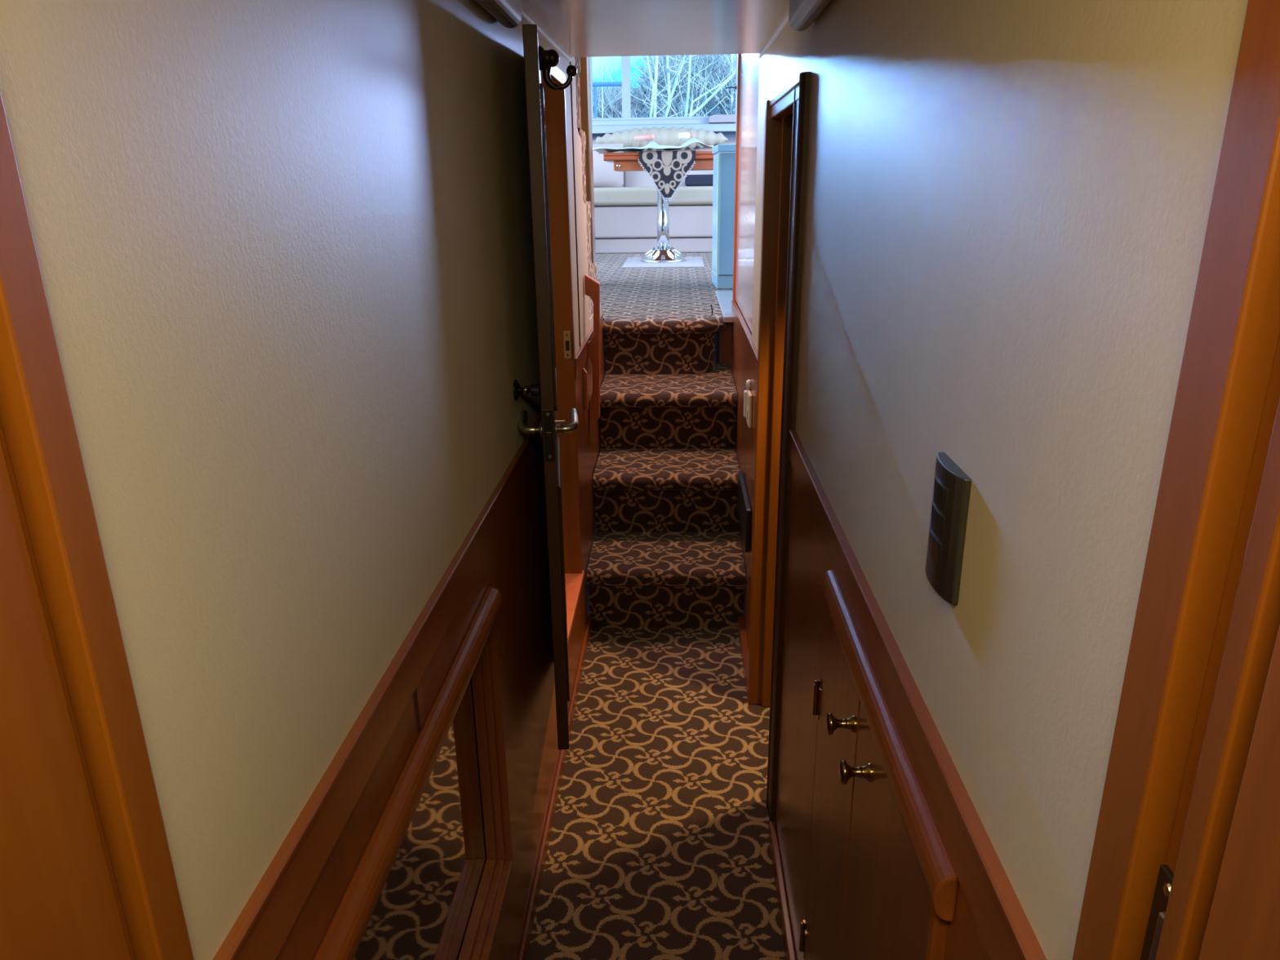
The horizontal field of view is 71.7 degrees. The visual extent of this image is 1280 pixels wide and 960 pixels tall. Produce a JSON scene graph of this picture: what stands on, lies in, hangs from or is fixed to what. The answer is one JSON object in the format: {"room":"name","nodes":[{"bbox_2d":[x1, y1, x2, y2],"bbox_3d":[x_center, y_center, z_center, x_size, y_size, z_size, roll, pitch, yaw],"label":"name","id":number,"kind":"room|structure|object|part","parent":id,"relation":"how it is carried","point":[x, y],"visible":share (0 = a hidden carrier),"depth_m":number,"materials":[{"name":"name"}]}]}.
{"room":"ship interior","nodes":[
{"label":"ship interior","id":0,"kind":"room"},
{"bbox_2d":[0,0,604,959],"bbox_3d":[-0.259,-0.429,2.235,0.034,2.600,3.554,0,19,2],"label":"wall","id":1,"kind":"structure","parent":0,"point":[284,248],"depth_m":0.78,"materials":[{"name":"beige paint"}]},
{"bbox_2d":[0,89,194,959],"bbox_3d":[-0.389,0.507,0.454,0.144,1.960,0.426,0,19,2],"label":"trim","id":2,"kind":"structure","parent":1,"relation":"attached to","point":[87,873],"depth_m":0.48,"materials":[{"name":"brown wood"}]},
{"bbox_2d":[213,412,542,959],"bbox_3d":[-0.276,0.110,1.485,0.018,0.068,1.789,0,19,2],"label":"trim","id":3,"kind":"structure","parent":1,"relation":"attached to","point":[265,922],"depth_m":0.92,"materials":[{"name":"brown wood"}]},
{"bbox_2d":[313,586,502,959],"bbox_3d":[-0.279,0.373,1.111,0.024,0.049,1.005,0,19,2],"label":"grab rail","id":4,"kind":"object","parent":1,"relation":"attached to","point":[342,940],"visible":1,"depth_m":1.04,"materials":[{"name":"brown wood"}]},
{"bbox_2d":[353,618,513,959],"bbox_3d":[-0.314,0.614,1.218,0.057,0.714,1.052,0,19,2],"label":"wall mirror","id":5,"kind":"object","parent":1,"relation":"attached to","point":[442,897],"visible":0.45,"depth_m":1.56,"materials":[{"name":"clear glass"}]},
{"bbox_3d":[-0.338,0.667,1.242,0.007,0.597,1.042,0,19,2],"label":"glass","id":6,"kind":"part","parent":5,"relation":"part of","materials":[{"name":"mirror"}]},
{"bbox_3d":[-0.311,0.668,1.236,0.050,0.599,1.052,0,19,2],"label":"frame","id":7,"kind":"part","parent":5,"relation":"part of","materials":[{"name":"brown wood"}]},
{"bbox_2d":[475,0,521,28],"bbox_3d":[-0.275,-0.668,1.017,0.046,0.062,1.390,0,19,2],"label":"valance","id":8,"kind":"object","parent":1,"relation":"attached to","point":[508,13],"visible":1,"depth_m":1.57,"materials":[{"name":"wood"}]},
{"bbox_2d":[512,379,540,400],"bbox_3d":[-0.236,-0.189,1.858,0.052,0.044,0.044,0,19,2],"label":"holder","id":9,"kind":"object","parent":1,"relation":"attached to","point":[535,389],"visible":1,"depth_m":1.85,"materials":[{"name":"black metal"}]},
{"bbox_3d":[-0.238,-0.189,1.858,0.024,0.019,0.019,0,19,2],"label":"stem","id":10,"kind":"part","parent":9,"relation":"part of","materials":[{"name":"gold metal"}]},
{"bbox_2d":[521,8,571,62],"bbox_3d":[-0.276,-0.880,1.538,0.014,0.058,2.650,0,19,2],"label":"trim","id":11,"kind":"structure","parent":1,"relation":"attached to","point":[524,15],"depth_m":2.26,"materials":[{"name":"white paint"}]},
{"bbox_2d":[518,24,578,750],"bbox_3d":[-0.200,-0.174,2.066,0.150,1.522,0.523,-2,19,-5],"label":"door","id":12,"kind":"structure","parent":1,"relation":"in","point":[536,59],"depth_m":1.79,"materials":[{"name":"brown wood"}]},
{"bbox_3d":[-0.233,-0.118,1.893,0.050,0.040,0.113,-2,19,-5],"label":"lever handle","id":13,"kind":"part","parent":12,"relation":"part of","materials":[{"name":"metal"}]},
{"bbox_3d":[-0.188,-0.091,1.823,0.020,0.110,0.003,-2,19,-5],"label":"lock plate","id":14,"kind":"part","parent":12,"relation":"part of","materials":[{"name":"metal"}]},
{"bbox_3d":[-0.196,-0.177,2.062,0.006,1.330,0.418,-2,19,-5],"label":"panel moulding","id":15,"kind":"part","parent":12,"relation":"part of","materials":[{"name":"brown wood"}]},
{"bbox_3d":[-0.157,-0.121,1.900,0.050,0.040,0.113,-2,19,-5],"label":"lever handle","id":16,"kind":"part","parent":12,"relation":"part of","materials":[{"name":"metal"}]},
{"bbox_2d":[517,614,591,959],"bbox_3d":[-0.242,0.940,2.160,0.010,0.052,2.544,0,19,2],"label":"baseboard","id":17,"kind":"structure","parent":1,"relation":"attached to","point":[525,942],"depth_m":2.29,"materials":[{"name":"brown wood"}]},
{"bbox_2d":[540,66,584,641],"bbox_3d":[-0.284,-0.335,2.592,0.130,1.625,0.620,0,19,2],"label":"trim","id":18,"kind":"structure","parent":1,"relation":"attached to","point":[554,100],"depth_m":2.83,"materials":[{"name":"brown wood"}]},
{"bbox_3d":[-0.233,-0.435,2.851,0.022,0.090,0.003,0,19,2],"label":"strike plate","id":19,"kind":"part","parent":18,"relation":"part of","materials":[{"name":"gold metal"}]},
{"bbox_3d":[-0.273,0.423,2.856,0.130,0.020,0.600,0,19,2],"label":"sill","id":20,"kind":"part","parent":18,"relation":"part of","materials":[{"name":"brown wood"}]},
{"bbox_2d":[574,57,596,317],"bbox_3d":[-0.504,-1.215,3.346,0.604,1.188,0.630,0,19,2],"label":"wall","id":21,"kind":"structure","parent":1,"relation":"attached to","point":[592,267],"depth_m":3.29,"materials":[{"name":"paint"}]},
{"bbox_2d":[582,367,588,410],"bbox_3d":[-0.194,-0.325,3.161,0.014,0.153,0.020,0,19,2],"label":"block","id":22,"kind":"object","parent":1,"relation":"attached to","point":[584,372],"visible":1,"depth_m":3.15,"materials":[{"name":"brown wood"}]},
{"bbox_2d":[574,311,603,379],"bbox_3d":[-0.193,-0.538,3.414,0.018,0.068,1.105,0,19,2],"label":"trim","id":23,"kind":"structure","parent":1,"relation":"attached to","point":[581,355],"depth_m":3.14,"materials":[{"name":"brown wood"}]},
{"bbox_2d":[584,274,599,422],"bbox_3d":[-0.170,-0.483,3.295,0.054,0.554,0.035,0,19,2],"label":"board","id":24,"kind":"object","parent":1,"relation":"attached to","point":[592,286],"visible":0.96,"depth_m":3.28,"materials":[{"name":"brown wood"}]},
{"bbox_2d":[569,62,580,346],"bbox_3d":[-0.022,-0.786,2.978,3.800,3.400,0.040,0,19,2],"label":"wall","id":25,"kind":"structure","parent":0,"point":[570,62],"depth_m":2.92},
{"bbox_2d":[520,0,789,57],"bbox_3d":[-0.127,-0.770,0.533,3.600,0.475,4.690,0,19,2],"label":"ceiling","id":26,"kind":"structure","parent":0,"point":[580,28],"depth_m":2.15,"materials":[{"name":"paint"}]},
{"bbox_2d":[526,626,785,959],"bbox_3d":[-0.100,1.286,1.201,3.600,0.001,4.650,0,19,2],"label":"floor","id":27,"kind":"structure","parent":0,"point":[659,849],"depth_m":2.37,"materials":[{"name":"carpet"}]},
{"bbox_2d":[586,304,746,627],"bbox_3d":[0.123,-0.151,3.878,0.581,1.020,1.548,0,19,2],"label":"staircase","id":28,"kind":"structure","parent":27,"relation":"on","point":[666,552],"depth_m":3.58,"materials":[{"name":"carpet"}]},
{"bbox_2d":[589,252,733,318],"bbox_3d":[0.118,-1.480,6.239,3.600,0.001,4.730,0,19,2],"label":"floor","id":29,"kind":"structure","parent":0,"point":[672,292],"depth_m":5.07,"materials":[{"name":"carpet"}]},
{"bbox_2d":[621,256,704,267],"bbox_3d":[0.184,-1.685,6.838,0.600,0.004,0.900,0,19,2],"label":"floor mat","id":30,"kind":"object","parent":29,"relation":"on","point":[691,261],"visible":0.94,"depth_m":6.64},
{"bbox_2d":[603,151,716,262],"bbox_3d":[0.233,-2.088,6.794,0.960,0.790,0.622,0,19,2],"label":"dining table","id":31,"kind":"object","parent":30,"relation":"on","point":[663,252],"visible":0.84,"depth_m":6.70,"materials":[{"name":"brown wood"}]},
{"bbox_2d":[592,137,714,154],"bbox_3d":[0.105,-2.505,6.613,0.880,0.099,0.661,0,19,2],"label":"plastic sheet","id":32,"kind":"object","parent":31,"relation":"on","point":[652,144],"visible":0.99,"depth_m":6.42,"materials":[{"name":"plastic"}]},
{"bbox_2d":[634,133,655,141],"bbox_3d":[0.035,-2.600,6.722,0.159,0.053,0.052,6,20,20],"label":"paper roll","id":33,"kind":"object","parent":32,"relation":"on","point":[646,137],"visible":1,"depth_m":6.70,"materials":[{"name":"paper"}]},
{"bbox_2d":[678,132,693,139],"bbox_3d":[0.346,-2.609,6.711,0.112,0.051,0.048,0,19,2],"label":"bottle","id":34,"kind":"object","parent":32,"relation":"on","point":[682,135],"visible":1,"depth_m":6.69,"materials":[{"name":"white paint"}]},
{"bbox_2d":[638,150,695,201],"bbox_3d":[0.207,-2.302,6.719,0.415,0.347,0.650,0,19,2],"label":"table runner","id":35,"kind":"object","parent":31,"relation":"on","point":[667,169],"visible":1,"depth_m":6.40,"materials":[{"name":"black fabric"}]},
{"bbox_2d":[592,126,735,253],"bbox_3d":[0.163,-2.570,7.829,2.850,1.055,0.679,0,19,2],"label":"sofa","id":36,"kind":"object","parent":29,"relation":"on","point":[625,217],"visible":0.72,"depth_m":7.65,"materials":[{"name":"leather"}]},
{"bbox_2d":[592,139,623,187],"bbox_3d":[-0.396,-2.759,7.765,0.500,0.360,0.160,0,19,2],"label":"cushion","id":37,"kind":"object","parent":36,"relation":"on","point":[604,174],"visible":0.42,"depth_m":7.72,"materials":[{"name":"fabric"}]},
{"bbox_2d":[593,186,657,205],"bbox_3d":[-0.527,-2.495,7.800,1.475,0.150,0.520,0,19,2],"label":"seat cushion","id":38,"kind":"object","parent":36,"relation":"on","point":[603,196],"depth_m":7.54,"materials":[{"name":"leather"}]},
{"bbox_3d":[0.164,-2.303,7.866,2.850,0.265,0.520,0,19,2],"label":"panel","id":39,"kind":"part","parent":36,"relation":"part of","materials":[{"name":"leather"}]},
{"bbox_2d":[623,141,735,186],"bbox_3d":[0.699,-2.833,7.954,1.690,0.400,0.231,0,19,2],"label":"cushion","id":40,"kind":"object","parent":36,"relation":"on","point":[631,179],"depth_m":7.92,"materials":[{"name":"fabric"}]},
{"bbox_2d":[668,186,712,204],"bbox_3d":[0.899,-2.494,7.739,1.370,0.150,0.520,0,19,2],"label":"seat cushion","id":41,"kind":"object","parent":36,"relation":"on","point":[686,195],"depth_m":7.51,"materials":[{"name":"leather"}]},
{"bbox_2d":[684,174,713,186],"bbox_3d":[0.638,-2.614,7.720,0.490,0.094,0.300,0,19,2],"label":"folded blanket","id":42,"kind":"object","parent":36,"relation":"on","point":[691,180],"visible":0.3,"depth_m":7.58,"materials":[{"name":"blue fabric"}]},
{"bbox_2d":[711,144,735,288],"bbox_3d":[0.624,-1.510,5.088,0.412,0.775,0.410,0,19,2],"label":"storage cabinet","id":43,"kind":"object","parent":29,"relation":"on","point":[724,162],"visible":0.37,"depth_m":4.95,"materials":[{"name":"blue wood"}]},
{"bbox_3d":[0.619,-1.860,4.971,0.412,0.037,0.410,0,19,2],"label":"lid","id":44,"kind":"part","parent":43,"relation":"part of","materials":[{"name":"blue paint"}]},
{"bbox_2d":[592,132,736,375],"bbox_3d":[0.095,-1.663,5.682,3.800,3.460,5.730,0,19,2],"label":"wall","id":45,"kind":"structure","parent":0,"point":[731,136],"depth_m":8.67,"materials":[{"name":"paint"}]},
{"bbox_2d":[579,57,595,262],"bbox_3d":[-0.403,-2.142,5.041,0.240,2.030,0.160,0,19,2],"label":"trim","id":46,"kind":"structure","parent":45,"relation":"attached to","point":[584,74],"depth_m":5.03,"materials":[{"name":"brown wood"}]},
{"bbox_2d":[590,53,737,134],"bbox_3d":[0.191,-3.597,7.879,2.100,0.950,0.230,0,19,2],"label":"window","id":47,"kind":"structure","parent":45,"relation":"in","point":[606,125],"depth_m":7.96,"materials":[{"name":"paint"}]},
{"bbox_3d":[0.195,-3.201,7.996,2.100,0.125,0.200,0,19,2],"label":"sill","id":48,"kind":"part","parent":47,"relation":"part of","materials":[{"name":"paint"}]},
{"bbox_2d":[708,114,736,123],"bbox_3d":[0.736,-3.235,7.930,0.244,0.067,0.100,0,19,2],"label":"storage box","id":49,"kind":"object","parent":47,"relation":"on","point":[714,118],"visible":1,"depth_m":7.88,"materials":[{"name":"white plastic"}]},
{"bbox_2d":[715,290,733,322],"bbox_3d":[0.445,-0.881,4.457,0.095,0.028,1.000,0,19,2],"label":"trim","id":50,"kind":"structure","parent":45,"relation":"attached to","point":[724,298],"depth_m":4.41,"materials":[{"name":"wood"}]},
{"bbox_2d":[718,322,732,370],"bbox_3d":[0.434,-0.649,4.282,0.101,0.300,0.040,0,19,2],"label":"wall","id":51,"kind":"structure","parent":0,"point":[725,335],"depth_m":4.26,"materials":[{"name":"brown wood"}]},
{"bbox_2d":[731,0,1248,959],"bbox_3d":[0.363,-0.654,2.175,0.041,3.050,3.674,0,19,2],"label":"wall","id":52,"kind":"structure","parent":0,"point":[1007,206],"depth_m":0.71,"materials":[{"name":"beige paint"}]},
{"bbox_2d":[732,53,740,302],"bbox_3d":[0.434,-1.723,3.755,0.042,2.030,0.025,0,19,2],"label":"trim","id":53,"kind":"structure","parent":52,"relation":"attached to","point":[738,55],"depth_m":3.87,"materials":[{"name":"brown wood"}]},
{"bbox_2d":[737,616,749,702],"bbox_3d":[0.370,0.617,3.099,0.023,0.052,0.510,0,19,2],"label":"baseboard","id":54,"kind":"structure","parent":52,"relation":"attached to","point":[744,650],"depth_m":3.11,"materials":[{"name":"brown wood"}]},
{"bbox_2d":[737,471,751,551],"bbox_3d":[0.376,0.108,3.197,0.020,0.155,0.420,0,19,2],"label":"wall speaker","id":55,"kind":"object","parent":52,"relation":"attached to","point":[744,507],"visible":1,"depth_m":3.08,"materials":[{"name":"black plastic"}]},
{"bbox_2d":[731,300,757,377],"bbox_3d":[0.394,-0.540,3.322,0.016,0.068,1.570,0,19,2],"label":"trim","id":56,"kind":"structure","parent":52,"relation":"attached to","point":[750,348],"depth_m":3.24,"materials":[{"name":"brown wood"}]},
{"bbox_2d":[743,379,752,427],"bbox_3d":[0.369,-0.265,3.026,0.020,0.146,0.130,0,19,2],"label":"wall latch","id":57,"kind":"structure","parent":52,"relation":"attached to","point":[748,397],"depth_m":3.02,"materials":[{"name":"silver metal"}]},
{"bbox_3d":[0.366,-0.265,3.078,0.010,0.093,0.030,0,19,2],"label":"arm","id":58,"kind":"part","parent":57,"relation":"part of","materials":[{"name":"white paint"}]},
{"bbox_2d":[747,99,793,706],"bbox_3d":[0.405,-0.132,2.582,0.132,1.800,0.052,0,19,2],"label":"trim","id":59,"kind":"structure","parent":52,"relation":"attached to","point":[778,132],"depth_m":2.53,"materials":[{"name":"brown wood"}]},
{"bbox_2d":[758,13,788,58],"bbox_3d":[0.322,-0.879,1.512,0.014,0.058,2.650,0,19,2],"label":"trim","id":60,"kind":"structure","parent":52,"relation":"attached to","point":[785,21],"depth_m":2.31,"materials":[{"name":"white paint"}]},
{"bbox_2d":[768,821,795,959],"bbox_3d":[0.309,1.123,1.591,0.016,0.052,1.434,0,19,2],"label":"baseboard","id":61,"kind":"structure","parent":52,"relation":"attached to","point":[787,935],"depth_m":2.04,"materials":[{"name":"brown wood"}]},
{"bbox_2d":[769,73,799,118],"bbox_3d":[0.345,-0.870,2.024,0.043,0.045,0.625,0,19,2],"label":"trim","id":62,"kind":"structure","parent":52,"relation":"attached to","point":[781,104],"depth_m":2.01,"materials":[{"name":"brown wood"}]},
{"bbox_2d":[766,71,811,822],"bbox_3d":[0.346,0.042,2.063,0.043,1.800,0.150,0,19,2],"label":"trim","id":63,"kind":"structure","parent":52,"relation":"attached to","point":[802,106],"depth_m":1.93,"materials":[{"name":"brown wood"}]},
{"bbox_2d":[788,0,832,31],"bbox_3d":[0.277,-0.667,1.010,0.046,0.073,1.420,0,19,2],"label":"valance","id":64,"kind":"object","parent":52,"relation":"attached to","point":[802,13],"visible":1,"depth_m":1.56,"materials":[{"name":"wood"}]},
{"bbox_2d":[799,600,947,959],"bbox_3d":[0.299,0.668,1.291,0.070,0.825,0.735,0,19,2],"label":"lower cabinet","id":65,"kind":"object","parent":52,"relation":"attached to","point":[868,899],"visible":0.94,"depth_m":1.24,"materials":[{"name":"brown wood"}]},
{"bbox_3d":[0.318,0.606,1.474,0.014,0.815,0.305,0,19,2],"label":"door","id":66,"kind":"part","parent":65,"relation":"part of","materials":[{"name":"brown wood"}]},
{"bbox_3d":[0.282,0.343,1.245,0.040,0.031,0.031,0,19,2],"label":"knob","id":67,"kind":"part","parent":65,"relation":"part of","materials":[{"name":"gold metal"}]},
{"bbox_3d":[0.278,0.377,1.143,0.040,0.031,0.031,0,19,2],"label":"knob","id":68,"kind":"part","parent":65,"relation":"part of","materials":[{"name":"gold metal"}]},
{"bbox_3d":[0.304,0.713,1.155,0.014,0.815,0.360,0,19,2],"label":"door","id":69,"kind":"part","parent":65,"relation":"part of","materials":[{"name":"brown wood"}]},
{"bbox_2d":[821,569,958,921],"bbox_3d":[0.286,0.270,1.102,0.021,0.051,0.660,0,19,2],"label":"grab rail","id":70,"kind":"object","parent":52,"relation":"attached to","point":[939,876],"visible":1,"depth_m":0.95,"materials":[{"name":"brown wood"}]},
{"bbox_2d":[789,429,1047,959],"bbox_3d":[0.305,0.150,1.265,0.016,0.068,1.434,0,19,2],"label":"trim","id":71,"kind":"structure","parent":52,"relation":"attached to","point":[1005,930],"depth_m":0.86,"materials":[{"name":"brown wood"}]},
{"bbox_2d":[924,452,971,605],"bbox_3d":[0.284,0.044,0.830,0.016,0.123,0.084,0,19,2],"label":"light switch","id":72,"kind":"object","parent":52,"relation":"attached to","point":[952,486],"visible":1,"depth_m":0.81,"materials":[{"name":"black plastic"}]},
{"bbox_2d":[1140,864,1173,959],"bbox_3d":[0.280,0.259,0.484,0.015,0.095,0.028,0,19,2],"label":"door latch plate","id":73,"kind":"object","parent":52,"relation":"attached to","point":[1165,877],"visible":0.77,"depth_m":0.48,"materials":[{"name":"brown metal"}]},
{"bbox_2d":[1072,0,1279,959],"bbox_3d":[0.352,0.511,0.413,0.171,1.960,0.406,0,19,2],"label":"trim","id":74,"kind":"structure","parent":52,"relation":"attached to","point":[1192,786],"depth_m":0.41,"materials":[{"name":"brown wood"}]},
{"label":"outside","id":75,"kind":"structure","parent":0,"visible":0},
{"bbox_3d":[0.203,-2.450,9.351,4.800,0.100,1.710,0,19,2],"label":"deck","id":76,"kind":"object","parent":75,"visible":0},
{"bbox_2d":[592,81,622,118],"bbox_3d":[-1.159,-3.444,9.662,2.050,1.621,0.044,0,19,2],"label":"rail","id":77,"kind":"object","parent":76,"relation":"on","point":[595,85],"visible":0.11,"depth_m":9.37,"materials":[{"name":"blue metal"}]},
{"bbox_3d":[-0.465,-3.433,9.636,0.030,1.600,0.030,-8,20,-21],"label":"post","id":78,"kind":"part","parent":77,"relation":"part of","materials":[{"name":"blue metal"}]},
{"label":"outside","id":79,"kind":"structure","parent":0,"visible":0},
{"bbox_3d":[0.986,-8.608,22.828,44.000,3.494,26.000,0,19,2],"label":"ground","id":80,"kind":"structure","parent":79,"visible":0},
{"bbox_2d":[592,56,641,118],"bbox_3d":[-0.484,-5.631,13.695,1.926,3.390,0.965,-3,19,-7],"label":"bare tree","id":81,"kind":"object","parent":80,"relation":"on","point":[602,77],"visible":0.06,"depth_m":13.40,"materials":[{"name":"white plant"}]},
{"bbox_2d":[593,54,693,117],"bbox_3d":[-0.059,-4.689,11.020,1.936,3.291,1.219,1,19,6],"label":"bare tree","id":82,"kind":"object","parent":80,"relation":"on","point":[654,96],"visible":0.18,"depth_m":10.98,"materials":[{"name":"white plant"}]},
{"bbox_2d":[592,53,736,118],"bbox_3d":[0.389,-7.367,16.286,4.393,2.220,5.694,0,19,2],"label":"thicket","id":83,"kind":"object","parent":80,"relation":"on","point":[637,106],"visible":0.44,"depth_m":14.38,"materials":[{"name":"brown plant"}]},
{"bbox_2d":[637,54,710,116],"bbox_3d":[0.332,-4.896,11.456,1.317,3.398,1.327,-18,25,-41],"label":"bare tree","id":84,"kind":"object","parent":80,"relation":"on","point":[667,67],"visible":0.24,"depth_m":11.33,"materials":[{"name":"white plant"}]},
{"bbox_2d":[636,53,736,116],"bbox_3d":[0.801,-4.571,10.864,1.774,3.145,1.100,-6,19,-15],"label":"bare tree","id":85,"kind":"object","parent":80,"relation":"on","point":[722,84],"visible":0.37,"depth_m":10.74,"materials":[{"name":"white plant"}]},
{"bbox_2d":[665,53,725,116],"bbox_3d":[0.761,-4.894,11.322,2.035,3.469,1.066,-4,19,-8],"label":"bare tree","id":86,"kind":"object","parent":80,"relation":"on","point":[686,108],"visible":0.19,"depth_m":11.18,"materials":[{"name":"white plant"}]},
{"bbox_2d":[684,53,736,114],"bbox_3d":[1.508,-5.933,14.279,1.633,3.540,1.230,5,19,18],"label":"bare tree","id":87,"kind":"object","parent":80,"relation":"on","point":[731,99],"visible":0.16,"depth_m":14.06,"materials":[{"name":"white plant"}]}
]}

